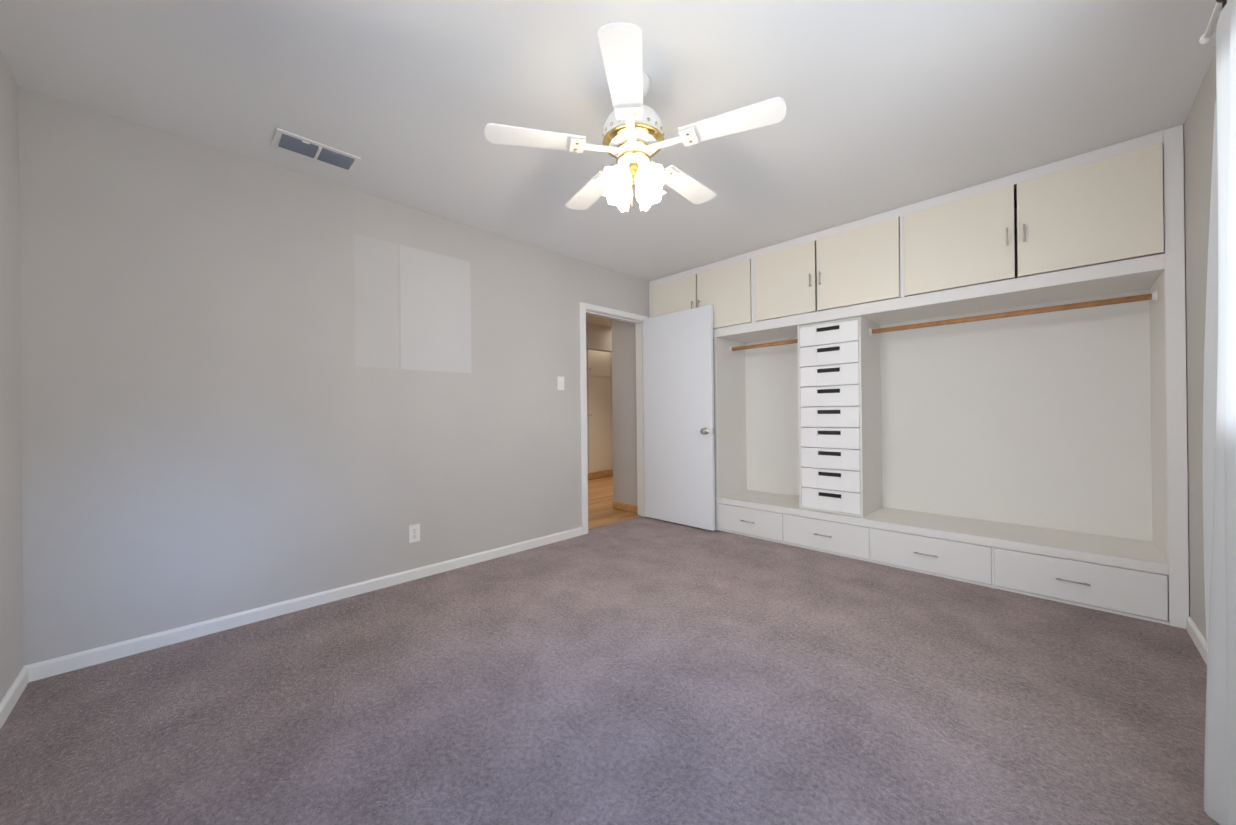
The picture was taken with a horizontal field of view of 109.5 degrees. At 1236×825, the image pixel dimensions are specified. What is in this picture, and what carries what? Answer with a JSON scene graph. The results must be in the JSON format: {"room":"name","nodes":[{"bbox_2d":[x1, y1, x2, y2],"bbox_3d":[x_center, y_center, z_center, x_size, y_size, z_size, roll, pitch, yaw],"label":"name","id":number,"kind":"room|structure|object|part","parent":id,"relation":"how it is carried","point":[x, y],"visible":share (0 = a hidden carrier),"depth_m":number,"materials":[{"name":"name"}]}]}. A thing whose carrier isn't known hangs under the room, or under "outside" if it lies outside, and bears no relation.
{"room":"empty bedroom","nodes":[
{"label":"empty bedroom","id":0,"kind":"room"},
{"bbox_2d":[0,52,23,701],"bbox_3d":[-1.241,-0.130,0.472,0.140,2.440,3.564,-1,0,-45],"label":"wall","id":1,"kind":"structure","parent":0,"point":[11,610],"depth_m":1.68,"materials":[{"name":"grey paint"}]},
{"bbox_2d":[0,667,27,729],"bbox_3d":[-1.222,1.056,0.575,0.013,0.068,3.396,-1,0,-45],"label":"baseboard","id":2,"kind":"structure","parent":1,"relation":"attached to","point":[11,697],"depth_m":1.64,"materials":[{"name":"white wood"}]},
{"bbox_2d":[18,87,648,665],"bbox_3d":[-0.907,-0.131,3.408,4.745,2.440,0.140,-1,0,-45],"label":"wall","id":3,"kind":"structure","parent":0,"point":[248,383],"depth_m":2.30,"materials":[{"name":"grey paint"}]},
{"bbox_2d":[23,527,582,681],"bbox_3d":[-1.372,1.060,2.824,2.965,0.068,0.013,-1,0,-45],"label":"baseboard","id":4,"kind":"structure","parent":3,"relation":"attached to","point":[64,664],"depth_m":2.29,"materials":[{"name":"white wood"}]},
{"bbox_2d":[409,524,419,542],"bbox_3d":[-1.335,0.794,2.867,0.070,0.114,0.009,-1,0,-45],"label":"electrical outlet","id":5,"kind":"object","parent":3,"relation":"attached to","point":[414,533],"visible":1,"depth_m":2.86,"materials":[{"name":"white plastic"}]},
{"bbox_2d":[557,376,563,389],"bbox_3d":[-0.483,-0.249,3.717,0.070,0.114,0.016,-1,0,-45],"label":"light switch","id":6,"kind":"object","parent":3,"relation":"attached to","point":[560,383],"visible":1,"depth_m":3.71,"materials":[{"name":"white plastic"}]},
{"bbox_2d":[579,302,649,534],"bbox_3d":[-0.050,0.048,4.253,0.940,2.065,0.172,-1,0,-45],"label":"door frame","id":7,"kind":"structure","parent":3,"relation":"attached to","point":[605,312],"depth_m":4.19,"materials":[{"name":"white wood"}]},
{"bbox_2d":[643,305,714,530],"bbox_3d":[0.563,0.050,4.178,0.036,2.012,0.805,-1,0,-45],"label":"door leaf","id":8,"kind":"structure","parent":3,"relation":"in","point":[678,417],"depth_m":4.13,"materials":[{"name":"white wood"}]},
{"bbox_2d":[700,427,713,434],"bbox_3d":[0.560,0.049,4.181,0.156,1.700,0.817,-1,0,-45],"label":"door knob","id":9,"kind":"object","parent":8,"relation":"attached to","point":[705,430],"depth_m":3.89,"materials":[{"name":"silver metal"}]},
{"bbox_2d":[586,323,611,351],"bbox_3d":[0.034,-1.167,7.150,3.080,0.380,0.120,-1,0,-45],"label":"wall","id":10,"kind":"structure","parent":0,"point":[598,337],"depth_m":6.72,"materials":[{"name":"paint"}]},
{"bbox_2d":[0,516,1219,824],"bbox_3d":[0.385,1.133,2.115,4.745,0.120,3.634,-1,0,-45],"label":"floor carpet","id":11,"kind":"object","parent":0,"point":[642,670],"visible":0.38,"depth_m":1.59,"materials":[{"name":"grey carpet"}]},
{"bbox_2d":[649,125,1188,628],"bbox_3d":[1.713,-0.158,3.493,0.600,2.440,3.422,-1,0,-45],"label":"closet","id":12,"kind":"object","parent":11,"relation":"on","point":[983,385],"visible":0.98,"depth_m":2.87,"materials":[{"name":"white wood"}]},
{"bbox_3d":[1.973,-0.611,3.240,0.033,0.033,2.554,-1,0,-45],"label":"rod","id":13,"kind":"part","parent":12,"relation":"part of","materials":[{"name":"brown wood"}]},
{"bbox_2d":[588,476,640,529],"bbox_3d":[-0.978,1.156,6.789,5.500,0.116,4.930,-1,0,-45],"label":"floor","id":14,"kind":"structure","parent":0,"point":[602,511],"depth_m":5.00,"materials":[{"name":"brown wood"}]},
{"bbox_2d":[586,349,612,478],"bbox_3d":[-0.669,-0.127,7.273,1.040,2.436,0.503,-1,0,-45],"label":"tall cabinet","id":15,"kind":"object","parent":14,"relation":"on","point":[599,418],"depth_m":7.27,"materials":[{"name":"beige wood"}]},
{"bbox_2d":[610,352,611,396],"bbox_3d":[0.062,-0.134,7.996,1.016,2.436,0.503,-1,0,-45],"label":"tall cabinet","id":16,"kind":"object","parent":14,"relation":"on","point":[610,352],"depth_m":7.47,"materials":[{"name":"beige"}]},
{"bbox_2d":[0,0,1228,326],"bbox_3d":[-0.419,-1.415,4.818,7.440,0.120,8.564,-1,0,-45],"label":"ceiling","id":17,"kind":"structure","parent":0,"point":[892,104],"depth_m":1.85,"materials":[{"name":"white paint"}]},
{"bbox_2d":[272,128,360,171],"bbox_3d":[-1.543,-1.336,2.244,0.350,0.018,0.172,-1,0,-45],"label":"ceiling vent","id":18,"kind":"object","parent":17,"relation":"in","point":[295,143],"visible":1,"depth_m":2.22,"materials":[{"name":"white metal"}]},
{"bbox_2d":[485,22,785,211],"bbox_3d":[0.085,-1.103,1.835,1.102,0.519,1.133,-1,0,-45],"label":"fan","id":19,"kind":"object","parent":17,"relation":"hanging from","point":[634,141],"visible":1,"depth_m":1.71,"materials":[{"name":"white wood"}]},
{"bbox_3d":[0.066,-0.918,1.802,0.309,0.128,0.309,-1,0,-45],"label":"lamp shade","id":20,"kind":"part","parent":19,"relation":"part of","materials":[{"name":"white glass"}]},
{"bbox_3d":[0.065,-0.938,1.802,0.197,0.046,0.197,-1,0,-45],"label":"bulb","id":21,"kind":"part","parent":19,"relation":"part of","materials":[{"name":"white glass"}]},
{"bbox_2d":[611,319,636,505],"bbox_3d":[1.255,-0.152,5.954,3.280,2.440,0.440,-1,0,-45],"label":"wall","id":22,"kind":"structure","parent":0,"point":[624,417],"depth_m":4.82,"materials":[{"name":"grey paint"}]},
{"bbox_2d":[613,501,637,512],"bbox_3d":[0.097,1.042,4.796,0.012,0.075,0.438,-1,0,-45],"label":"baseboard","id":23,"kind":"structure","parent":22,"relation":"attached to","point":[626,507],"depth_m":4.80,"materials":[{"name":"brown wood"}]},
{"bbox_2d":[713,338,715,529],"bbox_3d":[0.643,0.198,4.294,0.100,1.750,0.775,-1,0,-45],"label":"door edge","id":24,"kind":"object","parent":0,"point":[714,435],"depth_m":3.98,"materials":[{"name":"grey paint"}]},
{"bbox_2d":[1183,52,1216,639],"bbox_3d":[1.649,-0.162,0.923,4.605,2.440,0.140,-1,0,-45],"label":"wall","id":25,"kind":"structure","parent":0,"point":[1198,129],"depth_m":1.95,"materials":[{"name":"grey paint"}]},
{"bbox_2d":[1186,616,1206,664],"bbox_3d":[1.359,1.027,0.730,3.902,0.068,0.013,-1,0,-45],"label":"baseboard","id":26,"kind":"structure","parent":25,"relation":"attached to","point":[1196,636],"depth_m":1.95,"materials":[{"name":"white wood"}]},
{"bbox_2d":[1199,0,1235,824],"bbox_3d":[1.083,-0.012,0.584,1.740,2.128,0.175,-1,0,-45],"label":"curtain","id":27,"kind":"object","parent":25,"relation":"hanging from","point":[1219,463],"visible":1,"depth_m":1.10,"materials":[{"name":"white fabric"}]},
{"bbox_3d":[1.081,-1.041,0.576,1.740,0.070,0.148,-1,0,-45],"label":"rod","id":28,"kind":"part","parent":27,"relation":"part of","materials":[{"name":"white"}]}
]}

